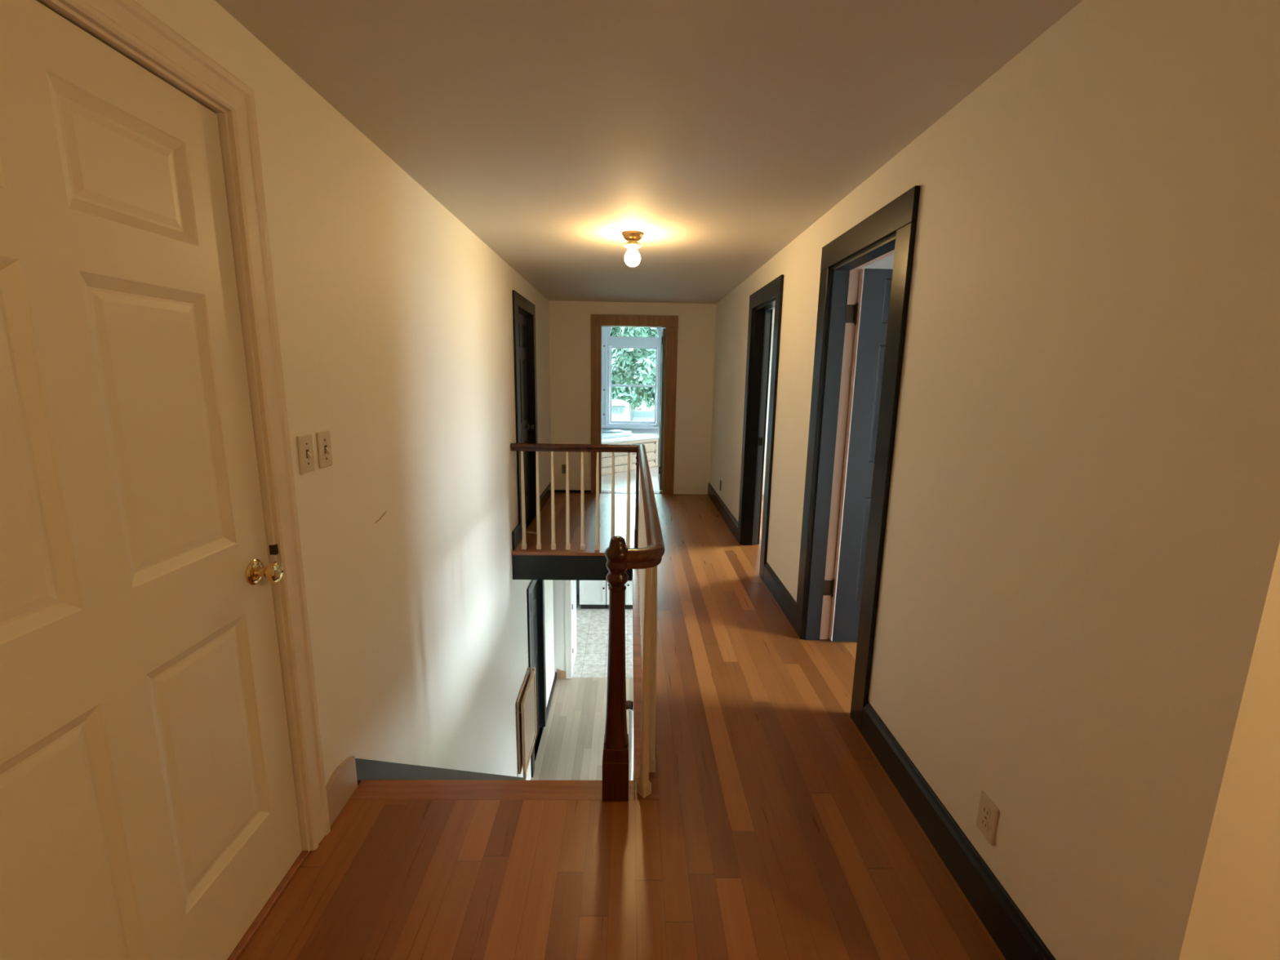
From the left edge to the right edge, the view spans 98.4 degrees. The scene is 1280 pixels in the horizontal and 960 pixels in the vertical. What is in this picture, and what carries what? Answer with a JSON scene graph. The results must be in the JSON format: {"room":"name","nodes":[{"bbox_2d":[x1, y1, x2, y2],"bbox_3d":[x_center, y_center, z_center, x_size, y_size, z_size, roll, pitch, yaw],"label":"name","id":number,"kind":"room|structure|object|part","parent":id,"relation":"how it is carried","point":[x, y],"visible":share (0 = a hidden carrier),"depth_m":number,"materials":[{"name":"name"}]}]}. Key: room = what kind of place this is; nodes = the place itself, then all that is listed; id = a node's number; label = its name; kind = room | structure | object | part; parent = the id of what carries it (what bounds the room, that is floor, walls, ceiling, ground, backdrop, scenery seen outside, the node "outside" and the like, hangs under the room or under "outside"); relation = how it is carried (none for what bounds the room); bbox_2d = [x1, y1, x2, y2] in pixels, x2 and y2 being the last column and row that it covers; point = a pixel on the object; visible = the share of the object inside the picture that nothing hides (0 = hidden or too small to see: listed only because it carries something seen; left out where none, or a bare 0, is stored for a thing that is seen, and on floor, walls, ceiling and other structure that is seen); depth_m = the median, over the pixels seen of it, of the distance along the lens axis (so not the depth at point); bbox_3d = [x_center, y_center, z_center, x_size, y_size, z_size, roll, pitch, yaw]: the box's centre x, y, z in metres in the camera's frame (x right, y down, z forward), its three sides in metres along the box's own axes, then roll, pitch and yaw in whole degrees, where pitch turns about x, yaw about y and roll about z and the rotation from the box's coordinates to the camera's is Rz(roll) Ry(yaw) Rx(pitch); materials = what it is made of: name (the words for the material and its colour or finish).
{"room":"upstairs hallway","nodes":[
{"label":"upstairs hallway","id":0,"kind":"room"},
{"bbox_2d":[134,0,554,785],"bbox_3d":[-1.102,1.250,2.389,0.110,5.078,9.460,1,11,-1],"label":"wall","id":1,"kind":"structure","parent":0,"point":[395,318],"depth_m":2.31,"materials":[{"name":"beige paint"}]},
{"bbox_2d":[0,0,302,959],"bbox_3d":[-1.013,0.223,1.067,0.110,2.068,0.928,1,11,-1],"label":"door","id":2,"kind":"structure","parent":1,"relation":"in","point":[148,806],"depth_m":1.10,"materials":[{"name":"beige paint"}]},
{"bbox_3d":[-1.028,0.247,1.481,0.011,0.068,0.068,1,11,-1],"label":"knob","id":3,"kind":"part","parent":2,"relation":"part of","materials":[{"name":"gold metal"}]},
{"bbox_2d":[35,0,330,851],"bbox_3d":[-1.052,0.181,1.058,0.134,2.174,1.115,1,11,-1],"label":"door frame","id":4,"kind":"structure","parent":1,"relation":"attached to","point":[126,27],"depth_m":1.45,"materials":[{"name":"beige paint"}]},
{"bbox_3d":[-0.981,-0.846,0.864,0.024,0.082,1.115,1,11,-1],"label":"head casing","id":5,"kind":"part","parent":4,"relation":"part of","materials":[{"name":"beige paint"}]},
{"bbox_3d":[-1.021,0.194,1.541,0.018,0.028,0.010,1,11,-1],"label":"strike plate","id":6,"kind":"part","parent":4,"relation":"part of","materials":[{"name":"brown metal"}]},
{"bbox_3d":[-1.005,0.085,1.567,0.024,2.174,0.082,1,11,-1],"label":"casing","id":7,"kind":"part","parent":4,"relation":"part of","materials":[{"name":"beige paint"}]},
{"bbox_2d":[226,850,309,959],"bbox_3d":[-1.079,1.244,1.260,0.114,0.010,0.935,1,11,-1],"label":"trim","id":8,"kind":"structure","parent":1,"relation":"attached to","point":[247,936],"depth_m":1.53,"materials":[{"name":"wood"}]},
{"bbox_2d":[297,433,315,474],"bbox_3d":[-1.008,-0.080,1.679,0.019,0.114,0.072,1,11,-1],"label":"light switch","id":9,"kind":"object","parent":1,"relation":"attached to","point":[304,442],"visible":1,"depth_m":1.67,"materials":[{"name":"beige plastic"}]},
{"bbox_2d":[315,430,333,468],"bbox_3d":[-1.010,-0.099,1.780,0.019,0.114,0.072,1,11,-1],"label":"light switch","id":10,"kind":"object","parent":1,"relation":"attached to","point":[323,438],"visible":1,"depth_m":1.77,"materials":[{"name":"beige plastic"}]},
{"bbox_2d":[325,755,357,827],"bbox_3d":[-1.027,1.054,1.892,0.016,0.149,0.194,1,11,-1],"label":"baseboard","id":11,"kind":"structure","parent":1,"relation":"attached to","point":[342,784],"depth_m":1.88,"materials":[{"name":"beige paint"}]},
{"bbox_2d":[374,511,386,523],"bbox_3d":[-1.030,0.147,2.195,0.001,0.024,0.110,1,11,-1],"label":"scuff mark","id":12,"kind":"object","parent":1,"relation":"attached to","point":[384,513],"visible":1,"depth_m":2.20,"materials":[{"name":"brown paint"}]},
{"bbox_2d":[355,758,525,785],"bbox_3d":[-1.074,2.079,3.692,0.014,2.762,2.952,1,11,-1],"label":"trim","id":13,"kind":"structure","parent":1,"relation":"attached to","point":[366,769],"depth_m":2.50,"materials":[{"name":"black paint"}]},
{"bbox_2d":[348,778,659,799],"bbox_3d":[-0.485,1.132,2.002,1.107,0.028,0.105,1,11,-1],"label":"trim","id":14,"kind":"structure","parent":1,"relation":"attached to","point":[367,789],"depth_m":1.99,"materials":[{"name":"brown wood"}]},
{"bbox_2d":[511,523,520,550],"bbox_3d":[-1.073,0.492,4.800,0.020,0.164,0.269,1,11,-1],"label":"baseboard","id":15,"kind":"structure","parent":1,"relation":"attached to","point":[516,533],"depth_m":4.75,"materials":[{"name":"black paint"}]},
{"bbox_2d":[511,289,537,540],"bbox_3d":[-1.118,-0.603,5.240,0.120,2.149,1.005,1,11,-1],"label":"door frame","id":16,"kind":"structure","parent":1,"relation":"attached to","point":[521,304],"depth_m":5.35,"materials":[{"name":"black paint"}]},
{"bbox_3d":[-1.062,-0.467,4.828,0.020,2.038,0.143,1,11,-1],"label":"casing","id":17,"kind":"part","parent":16,"relation":"part of","materials":[{"name":"black paint"}]},
{"bbox_3d":[-1.052,-1.603,5.050,0.020,0.110,1.005,1,11,-1],"label":"head casing","id":18,"kind":"part","parent":16,"relation":"part of","materials":[{"name":"black paint"}]},
{"bbox_3d":[-1.076,-0.631,5.689,0.020,2.038,0.113,1,11,-1],"label":"casing","id":19,"kind":"part","parent":16,"relation":"part of","materials":[{"name":"black paint"}]},
{"bbox_2d":[518,311,533,523],"bbox_3d":[-1.109,-0.553,5.265,0.094,2.019,0.739,1,11,-1],"label":"door","id":20,"kind":"structure","parent":1,"relation":"in","point":[522,319],"depth_m":5.42,"materials":[{"name":"black paint"}]},
{"bbox_2d":[515,666,537,779],"bbox_3d":[-1.075,2.286,5.241,0.081,0.777,0.595,1,11,-1],"label":"baby gate","id":21,"kind":"object","parent":1,"relation":"attached to","point":[526,712],"visible":1,"depth_m":5.12,"materials":[{"name":"beige wood"}]},
{"bbox_3d":[-1.097,2.264,5.245,0.020,0.737,0.570,1,11,-1],"label":"frame","id":22,"kind":"part","parent":21,"relation":"part of","materials":[{"name":"beige wood"}]},
{"bbox_3d":[-1.097,2.270,5.246,0.006,0.655,0.500,1,11,-1],"label":"panel","id":23,"kind":"part","parent":21,"relation":"part of","materials":[{"name":"beige wood"}]},
{"bbox_3d":[-1.048,2.272,5.239,0.006,0.655,0.525,1,11,-1],"label":"panel","id":24,"kind":"part","parent":21,"relation":"part of","materials":[{"name":"beige wood"}]},
{"bbox_2d":[530,581,540,750],"bbox_3d":[-1.154,2.033,6.024,0.094,1.954,0.724,1,11,-1],"label":"door","id":25,"kind":"structure","parent":1,"relation":"in","point":[534,595],"depth_m":6.21,"materials":[{"name":"black paint"}]},
{"bbox_2d":[526,579,546,777],"bbox_3d":[-1.164,1.987,6.015,0.120,2.069,0.950,1,11,-1],"label":"door frame","id":26,"kind":"structure","parent":1,"relation":"attached to","point":[540,583],"depth_m":6.31,"materials":[{"name":"black paint"}]},
{"bbox_3d":[-1.108,2.114,5.612,0.020,1.973,0.108,1,11,-1],"label":"casing","id":27,"kind":"part","parent":26,"relation":"part of","materials":[{"name":"black paint"}]},
{"bbox_3d":[-1.099,1.019,5.832,0.020,0.096,0.950,1,11,-1],"label":"head casing","id":28,"kind":"part","parent":26,"relation":"part of","materials":[{"name":"black paint"}]},
{"bbox_3d":[-1.121,1.956,6.439,0.020,1.973,0.108,1,11,-1],"label":"casing","id":29,"kind":"part","parent":26,"relation":"part of","materials":[{"name":"black paint"}]},
{"bbox_2d":[539,481,551,511],"bbox_3d":[-1.101,0.185,6.451,0.018,0.150,1.078,1,11,-1],"label":"baseboard","id":30,"kind":"structure","parent":1,"relation":"attached to","point":[544,496],"depth_m":6.39,"materials":[{"name":"black paint"}]},
{"bbox_2d":[546,671,556,718],"bbox_3d":[-1.145,2.776,7.143,0.018,0.100,0.968,1,11,-1],"label":"baseboard","id":31,"kind":"structure","parent":1,"relation":"attached to","point":[555,675],"depth_m":7.11,"materials":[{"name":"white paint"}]},
{"bbox_2d":[511,555,631,580],"bbox_3d":[-0.575,0.745,4.702,1.016,0.221,0.020,1,11,-1],"label":"trim","id":32,"kind":"structure","parent":1,"relation":"attached to","point":[552,567],"depth_m":4.69,"materials":[{"name":"black paint"}]},
{"bbox_2d":[511,551,657,779],"bbox_3d":[-0.507,0.871,3.372,1.107,0.028,2.685,1,11,-1],"label":"trim","id":33,"kind":"structure","parent":1,"relation":"attached to","point":[637,647],"depth_m":2.94,"materials":[{"name":"wood"}]},
{"bbox_2d":[510,443,665,801],"bbox_3d":[-0.496,0.390,3.269,1.109,0.956,2.888,1,11,-1],"label":"balustrade","id":34,"kind":"object","parent":33,"relation":"on","point":[648,551],"visible":1,"depth_m":1.95,"materials":[{"name":"brown wood"}]},
{"bbox_3d":[-0.529,-0.267,4.583,1.077,0.063,0.060,1,11,-1],"label":"handrail","id":35,"kind":"part","parent":34,"relation":"part of","materials":[{"name":"brown wood"}]},
{"bbox_3d":[-0.086,1.025,1.974,0.093,0.204,0.093,1,11,-1],"label":"newel post","id":36,"kind":"part","parent":34,"relation":"part of","materials":[{"name":"brown wood"}]},
{"bbox_3d":[-0.029,0.518,4.736,0.040,0.170,0.040,1,11,-1],"label":"corner post","id":37,"kind":"part","parent":34,"relation":"part of","materials":[{"name":"brown wood"}]},
{"bbox_3d":[-0.006,-0.001,3.196,0.141,0.063,2.842,1,11,-1],"label":"handrail","id":38,"kind":"part","parent":34,"relation":"part of","materials":[{"name":"brown wood"}]},
{"bbox_2d":[552,580,565,675],"bbox_3d":[1.092,1.573,7.496,4.697,2.400,0.100,1,11,-1],"label":"wall","id":39,"kind":"structure","parent":0,"point":[558,586],"depth_m":7.49,"materials":[{"name":"white paint"}]},
{"bbox_2d":[556,668,565,678],"bbox_3d":[-1.082,2.666,7.608,0.122,0.144,0.018,1,11,-1],"label":"baseboard","id":40,"kind":"structure","parent":39,"relation":"attached to","point":[560,673],"depth_m":7.60,"materials":[{"name":"beige wood"}]},
{"bbox_2d":[564,580,572,678],"bbox_3d":[-0.966,1.672,7.474,0.079,2.149,0.123,1,11,-1],"label":"door frame","id":41,"kind":"structure","parent":39,"relation":"attached to","point":[568,584],"depth_m":7.49,"materials":[{"name":"white paint"}]},
{"bbox_2d":[571,580,576,671],"bbox_3d":[-0.948,1.681,7.859,0.051,1.970,0.630,1,11,-1],"label":"door","id":42,"kind":"structure","parent":39,"relation":"in","point":[574,582],"depth_m":7.92,"materials":[{"name":"white paint"}]},
{"bbox_2d":[576,580,579,594],"bbox_3d":[0.949,1.016,10.416,4.887,2.400,0.150,1,11,-1],"label":"wall","id":43,"kind":"structure","parent":0,"point":[577,581],"depth_m":10.50,"materials":[{"name":"white paint"}]},
{"bbox_2d":[530,594,633,780],"bbox_3d":[0.999,3.043,6.451,4.887,0.100,8.900,1,11,-1],"label":"floor","id":44,"kind":"structure","parent":0,"point":[571,747],"depth_m":6.93,"materials":[{"name":"grey wood"}]},
{"bbox_2d":[579,580,606,608],"bbox_3d":[-0.842,1.814,10.083,0.473,0.899,0.725,1,11,-1],"label":"base cabinet","id":45,"kind":"object","parent":44,"relation":"on","point":[593,593],"visible":0.54,"depth_m":9.80,"materials":[{"name":"white paint"}]},
{"bbox_2d":[606,579,632,608],"bbox_3d":[-0.254,1.821,10.094,0.685,0.899,0.725,1,11,-1],"label":"base cabinet","id":46,"kind":"object","parent":44,"relation":"on","point":[628,591],"visible":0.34,"depth_m":9.80,"materials":[{"name":"white paint"}]},
{"bbox_3d":[-0.422,2.002,9.801,0.330,0.440,0.022,1,11,-1],"label":"door","id":47,"kind":"part","parent":46,"relation":"part of","materials":[{"name":"white paint"}]},
{"bbox_3d":[-0.079,2.006,9.807,0.330,0.440,0.022,1,11,-1],"label":"door","id":48,"kind":"part","parent":46,"relation":"part of","materials":[{"name":"white paint"}]},
{"bbox_2d":[626,700,633,780],"bbox_3d":[-0.086,2.239,4.702,0.173,2.100,1.501,1,11,-1],"label":"balustrade","id":49,"kind":"object","parent":44,"relation":"on","point":[629,704],"visible":0.3,"depth_m":5.46,"materials":[{"name":"white paint"}]},
{"bbox_3d":[-0.079,1.795,4.617,0.173,1.195,1.501,1,11,-1],"label":"handrail","id":50,"kind":"part","parent":49,"relation":"part of","materials":[{"name":"brown wood"}]},
{"bbox_3d":[-0.086,2.694,5.521,0.060,0.900,0.060,1,11,-1],"label":"newel post","id":51,"kind":"part","parent":49,"relation":"part of","materials":[{"name":"white paint"}]},
{"bbox_2d":[237,466,1005,959],"bbox_3d":[1.171,0.813,3.814,4.697,0.028,12.350,1,11,-1],"label":"floor","id":52,"kind":"structure","parent":0,"point":[775,830],"depth_m":1.77,"materials":[{"name":"brown wood"}]},
{"bbox_2d":[601,432,658,475],"bbox_3d":[-0.456,-0.418,8.740,1.545,0.506,1.720,1,11,-1],"label":"base cabinet","id":53,"kind":"object","parent":52,"relation":"on","point":[651,440],"visible":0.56,"depth_m":8.64,"materials":[{"name":"beige wood"}]},
{"bbox_3d":[-0.519,-0.138,8.294,0.017,0.091,0.992,11,15,43],"label":"drawer","id":54,"kind":"part","parent":53,"relation":"part of","materials":[{"name":"brown wood"}]},
{"bbox_3d":[-0.517,-0.271,8.268,0.017,0.115,0.992,11,15,43],"label":"drawer","id":55,"kind":"part","parent":53,"relation":"part of","materials":[{"name":"brown wood"}]},
{"bbox_3d":[-0.515,-0.420,8.240,0.017,0.118,0.992,11,15,43],"label":"drawer","id":56,"kind":"part","parent":53,"relation":"part of","materials":[{"name":"brown wood"}]},
{"bbox_2d":[601,432,658,444],"bbox_3d":[-0.454,-0.651,8.696,1.543,0.032,1.720,1,11,-1],"label":"countertop","id":57,"kind":"structure","parent":53,"relation":"on","point":[635,436],"depth_m":8.76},
{"bbox_2d":[601,429,631,439],"bbox_3d":[-0.648,-0.740,8.884,1.020,0.063,1.250,1,11,-1],"label":"sink slab","id":58,"kind":"object","parent":57,"relation":"in","point":[606,433],"visible":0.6,"depth_m":8.94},
{"bbox_2d":[601,429,624,432],"bbox_3d":[-0.582,-0.812,9.162,0.648,0.022,0.432,1,11,-1],"label":"basin","id":59,"kind":"object","parent":58,"relation":"in","point":[602,430],"depth_m":9.21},
{"bbox_3d":[-0.292,-0.558,8.441,0.019,0.041,1.660,11,15,43],"label":"rail","id":60,"kind":"part","parent":53,"relation":"part of","materials":[{"name":"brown wood"}]},
{"bbox_3d":[0.056,-0.239,8.869,0.017,0.091,0.544,11,15,43],"label":"drawer","id":61,"kind":"part","parent":53,"relation":"part of","materials":[{"name":"brown wood"}]},
{"bbox_3d":[0.058,-0.371,8.844,0.017,0.115,0.544,11,15,43],"label":"drawer","id":62,"kind":"part","parent":53,"relation":"part of","materials":[{"name":"brown wood"}]},
{"bbox_3d":[0.060,-0.520,8.816,0.017,0.118,0.544,11,15,43],"label":"drawer","id":63,"kind":"part","parent":53,"relation":"part of","materials":[{"name":"brown wood"}]},
{"bbox_3d":[0.292,-0.501,9.329,0.030,0.472,0.555,1,11,-1],"label":"panel","id":64,"kind":"part","parent":53,"relation":"part of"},
{"bbox_2d":[601,327,661,434],"bbox_3d":[1.000,-1.792,9.525,4.887,2.950,0.150,1,11,-1],"label":"wall","id":65,"kind":"structure","parent":0,"point":[633,430],"depth_m":9.61,"materials":[{"name":"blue paint"}]},
{"bbox_2d":[601,326,662,429],"bbox_3d":[-0.108,-1.942,9.418,1.190,2.120,0.150,1,11,-1],"label":"window","id":66,"kind":"structure","parent":65,"relation":"in","point":[615,342],"depth_m":9.44,"materials":[{"name":"blue paint"}]},
{"bbox_3d":[-0.123,-0.911,9.583,1.190,0.033,0.089,1,11,-1],"label":"sill","id":67,"kind":"part","parent":66,"relation":"part of","materials":[{"name":"blue paint"}]},
{"bbox_3d":[-0.118,-1.308,9.570,0.806,0.663,0.023,1,11,-1],"label":"sash","id":68,"kind":"part","parent":66,"relation":"part of","materials":[{"name":"blue paint"}]},
{"bbox_3d":[-0.109,-1.942,9.477,0.806,0.668,0.023,1,11,-1],"label":"sash","id":69,"kind":"part","parent":66,"relation":"part of","materials":[{"name":"blue paint"}]},
{"bbox_2d":[214,0,1082,303],"bbox_3d":[1.166,-1.277,1.950,5.067,0.120,9.710,1,11,-1],"label":"ceiling","id":70,"kind":"structure","parent":0,"point":[718,132],"depth_m":1.75,"materials":[{"name":"paint"}]},
{"bbox_2d":[622,231,643,266],"bbox_3d":[-0.045,-1.412,3.395,0.133,0.192,0.133,1,11,-1],"label":"ceiling light","id":71,"kind":"object","parent":70,"relation":"attached to","point":[632,257],"visible":1,"depth_m":3.36,"materials":[{"name":"white glass"}]},
{"bbox_3d":[-0.046,-1.371,3.403,0.099,0.108,0.099,1,11,-1],"label":"bulb","id":72,"kind":"part","parent":71,"relation":"part of","materials":[{"name":"white glass"}]},
{"bbox_2d":[548,300,774,494],"bbox_3d":[1.140,-1.301,6.821,4.697,3.000,0.130,1,11,-1],"label":"wall","id":73,"kind":"structure","parent":0,"point":[570,322],"depth_m":6.76,"materials":[{"name":"beige paint"}]},
{"bbox_2d":[561,464,565,473],"bbox_3d":[-0.947,-0.137,6.938,0.072,0.115,0.009,1,11,-1],"label":"wall outlet","id":74,"kind":"object","parent":73,"relation":"attached to","point":[563,466],"visible":0.72,"depth_m":6.93,"materials":[{"name":"beige plastic"}]},
{"bbox_2d":[554,489,591,493],"bbox_3d":[-0.861,0.144,6.994,0.478,0.034,0.006,1,11,-1],"label":"trim","id":75,"kind":"structure","parent":73,"relation":"attached to","point":[555,491],"depth_m":6.99,"materials":[{"name":"black paint"}]},
{"bbox_2d":[600,490,662,493],"bbox_3d":[-0.104,0.157,7.076,0.780,0.010,0.145,1,11,-1],"label":"trim","id":76,"kind":"structure","parent":73,"relation":"attached to","point":[602,491],"depth_m":7.06,"materials":[{"name":"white wood"}]},
{"bbox_2d":[591,314,678,493],"bbox_3d":[-0.083,-0.911,6.862,1.044,2.179,0.155,1,11,-1],"label":"door frame","id":77,"kind":"structure","parent":73,"relation":"attached to","point":[597,321],"depth_m":6.74,"materials":[{"name":"orange wood"}]},
{"bbox_3d":[-0.544,-0.841,6.804,0.121,2.049,0.022,1,11,-1],"label":"casing","id":78,"kind":"part","parent":77,"relation":"part of","materials":[{"name":"orange wood"}]},
{"bbox_3d":[-0.066,-1.906,6.607,1.044,0.128,0.026,1,11,-1],"label":"head casing","id":79,"kind":"part","parent":77,"relation":"part of","materials":[{"name":"orange wood"}]},
{"bbox_3d":[0.374,-0.830,6.821,0.131,2.049,0.022,1,11,-1],"label":"casing","id":80,"kind":"part","parent":77,"relation":"part of","materials":[{"name":"orange wood"}]},
{"bbox_2d":[657,328,666,490],"bbox_3d":[0.288,-0.931,7.333,0.051,2.032,0.774,1,11,1],"label":"door","id":81,"kind":"structure","parent":73,"relation":"in","point":[664,331],"depth_m":7.04,"materials":[{"name":"grey paint"}]},
{"bbox_2d":[673,484,706,493],"bbox_3d":[0.638,0.113,7.014,0.423,0.101,0.004,1,11,-1],"label":"trim","id":82,"kind":"structure","parent":73,"relation":"attached to","point":[700,488],"depth_m":7.01,"materials":[{"name":"paint"}]},
{"bbox_2d":[862,253,894,269],"bbox_3d":[2.314,-0.320,3.561,2.448,2.328,0.120,1,11,-1],"label":"wall","id":83,"kind":"structure","parent":0,"point":[887,262],"depth_m":3.30,"materials":[{"name":"white paint"}]},
{"bbox_2d":[709,0,1279,959],"bbox_3d":[1.015,-0.394,3.846,0.140,2.328,6.050,1,11,-1],"label":"wall","id":84,"kind":"structure","parent":0,"point":[1077,627],"depth_m":1.21,"materials":[{"name":"beige paint"}]},
{"bbox_2d":[707,482,737,539],"bbox_3d":[0.886,0.296,6.032,0.018,0.150,2.009,1,11,-1],"label":"baseboard","id":85,"kind":"structure","parent":84,"relation":"attached to","point":[732,523],"depth_m":5.81,"materials":[{"name":"black paint"}]},
{"bbox_2d":[737,274,783,580],"bbox_3d":[1.005,-0.404,4.371,0.180,2.149,1.005,1,11,-1],"label":"door frame","id":86,"kind":"structure","parent":84,"relation":"attached to","point":[762,302],"depth_m":4.66,"materials":[{"name":"black paint"}]},
{"bbox_3d":[0.917,-0.428,4.814,0.020,2.028,0.113,1,11,-1],"label":"casing","id":87,"kind":"part","parent":86,"relation":"part of","materials":[{"name":"black paint"}]},
{"bbox_3d":[1.041,-0.332,4.773,0.037,0.070,0.002,1,11,-1],"label":"strike plate","id":88,"kind":"part","parent":86,"relation":"part of","materials":[{"name":"metal"}]},
{"bbox_3d":[1.078,-0.430,4.828,0.019,2.030,0.100,1,11,-1],"label":"room casing","id":89,"kind":"part","parent":86,"relation":"part of","materials":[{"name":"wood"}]},
{"bbox_3d":[0.941,-1.401,4.177,0.020,0.120,1.000,1,11,-1],"label":"head casing","id":90,"kind":"part","parent":86,"relation":"part of","materials":[{"name":"black paint"}]},
{"bbox_3d":[0.931,-0.263,3.947,0.020,2.028,0.123,1,11,-1],"label":"casing","id":91,"kind":"part","parent":86,"relation":"part of","materials":[{"name":"black paint"}]},
{"bbox_2d":[763,561,796,628],"bbox_3d":[0.925,0.746,3.671,0.018,0.150,0.796,1,11,-1],"label":"baseboard","id":92,"kind":"structure","parent":84,"relation":"attached to","point":[782,596],"depth_m":3.62,"materials":[{"name":"black paint"}]},
{"bbox_2d":[794,185,919,733],"bbox_3d":[1.034,-0.071,2.621,0.180,2.149,0.968,1,11,-1],"label":"door frame","id":93,"kind":"structure","parent":84,"relation":"attached to","point":[891,229],"depth_m":2.81,"materials":[{"name":"black paint"}]},
{"bbox_3d":[0.946,-0.092,3.047,0.020,2.028,0.116,1,11,-1],"label":"casing","id":94,"kind":"part","parent":93,"relation":"part of","materials":[{"name":"black paint"}]},
{"bbox_3d":[1.107,-0.093,3.060,0.019,2.030,0.100,1,11,-1],"label":"room casing","id":95,"kind":"part","parent":93,"relation":"part of","materials":[{"name":"pink paint"}]},
{"bbox_3d":[0.969,-1.068,2.429,0.020,0.120,0.966,1,11,-1],"label":"head casing","id":96,"kind":"part","parent":93,"relation":"part of","materials":[{"name":"black paint"}]},
{"bbox_3d":[0.960,0.067,2.212,0.020,2.028,0.116,1,11,-1],"label":"casing","id":97,"kind":"part","parent":93,"relation":"part of","materials":[{"name":"black paint"}]},
{"bbox_2d":[823,268,893,641],"bbox_3d":[1.438,-0.071,2.974,0.776,2.007,0.176,1,11,-1],"label":"door","id":98,"kind":"structure","parent":84,"relation":"in","point":[869,315],"depth_m":2.93,"materials":[{"name":"paint"}]},
{"bbox_2d":[861,701,1056,959],"bbox_3d":[0.957,1.120,1.704,0.018,0.150,1.276,1,11,-1],"label":"baseboard","id":99,"kind":"structure","parent":84,"relation":"attached to","point":[1015,938],"depth_m":1.65,"materials":[{"name":"black paint"}]},
{"bbox_2d":[976,790,999,844],"bbox_3d":[0.967,0.941,1.541,0.009,0.114,0.072,1,11,-1],"label":"wall outlet","id":100,"kind":"object","parent":84,"relation":"attached to","point":[988,812],"visible":1,"depth_m":1.53,"materials":[{"name":"beige plastic"}]},
{"bbox_2d":[980,817,988,831],"bbox_3d":[0.964,0.961,1.545,0.002,0.033,0.033,1,11,-1],"label":"socket","id":101,"kind":"object","parent":100,"relation":"attached to","point":[984,820],"depth_m":1.54,"materials":[{"name":"beige plastic"}]},
{"bbox_2d":[982,804,991,817],"bbox_3d":[0.964,0.922,1.538,0.002,0.033,0.033,1,11,-1],"label":"socket","id":102,"kind":"object","parent":100,"relation":"attached to","point":[986,808],"depth_m":1.54,"materials":[{"name":"beige plastic"}]},
{"bbox_2d":[1253,865,1279,959],"bbox_3d":[2.356,0.174,0.968,2.448,2.328,0.140,1,11,-1],"label":"wall","id":103,"kind":"structure","parent":0,"point":[1268,945],"depth_m":1.00,"materials":[{"name":"beige paint"}]},
{"label":"outside","id":104,"kind":"structure","parent":0,"visible":0},
{"bbox_2d":[626,399,654,421],"bbox_3d":[3.873,-7.449,65.026,130.000,0.200,109.600,1,11,-1],"label":"ground","id":105,"kind":"structure","parent":104,"point":[644,409],"depth_m":76.33,"materials":[{"name":"white"}]},
{"bbox_2d":[611,399,628,421],"bbox_3d":[-1.683,-1.790,24.779,2.320,3.560,1.700,1,11,-1],"label":"garden shed","id":106,"kind":"object","parent":105,"relation":"on","point":[618,406],"visible":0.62,"depth_m":23.85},
{"bbox_2d":[611,360,645,416],"bbox_3d":[-1.381,-14.475,62.543,8.552,14.371,8.763,4,11,15],"label":"broadleaf tree","id":107,"kind":"object","parent":105,"relation":"on","point":[638,373],"visible":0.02,"depth_m":62.62,"materials":[{"name":"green plant"}]},
{"bbox_2d":[609,327,655,421],"bbox_3d":[-0.940,-11.667,44.767,11.055,15.514,10.819,1,11,-1],"label":"broadleaf tree","id":108,"kind":"object","parent":105,"relation":"on","point":[617,393],"visible":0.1,"depth_m":42.56,"materials":[{"name":"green plant"}]},
{"bbox_2d":[611,327,657,411],"bbox_3d":[2.599,-8.025,32.037,8.748,13.227,9.137,1,11,-1],"label":"broadleaf tree","id":109,"kind":"object","parent":105,"relation":"on","point":[625,356],"visible":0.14,"depth_m":30.97,"materials":[{"name":"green plant"}]},
{"bbox_2d":[630,410,654,421],"bbox_3d":[3.509,-1.873,27.190,8.010,2.980,0.200,1,11,-1],"label":"fence","id":110,"kind":"object","parent":105,"relation":"on","point":[635,415],"visible":0.12,"depth_m":26.88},
{"bbox_3d":[-0.434,-1.907,27.045,0.120,2.980,0.055,1,11,-1],"label":"post","id":111,"kind":"part","parent":110,"relation":"part of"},
{"bbox_3d":[3.534,-3.160,26.976,8.000,0.310,0.060,1,11,-1],"label":"board panel","id":112,"kind":"part","parent":110,"relation":"part of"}
]}

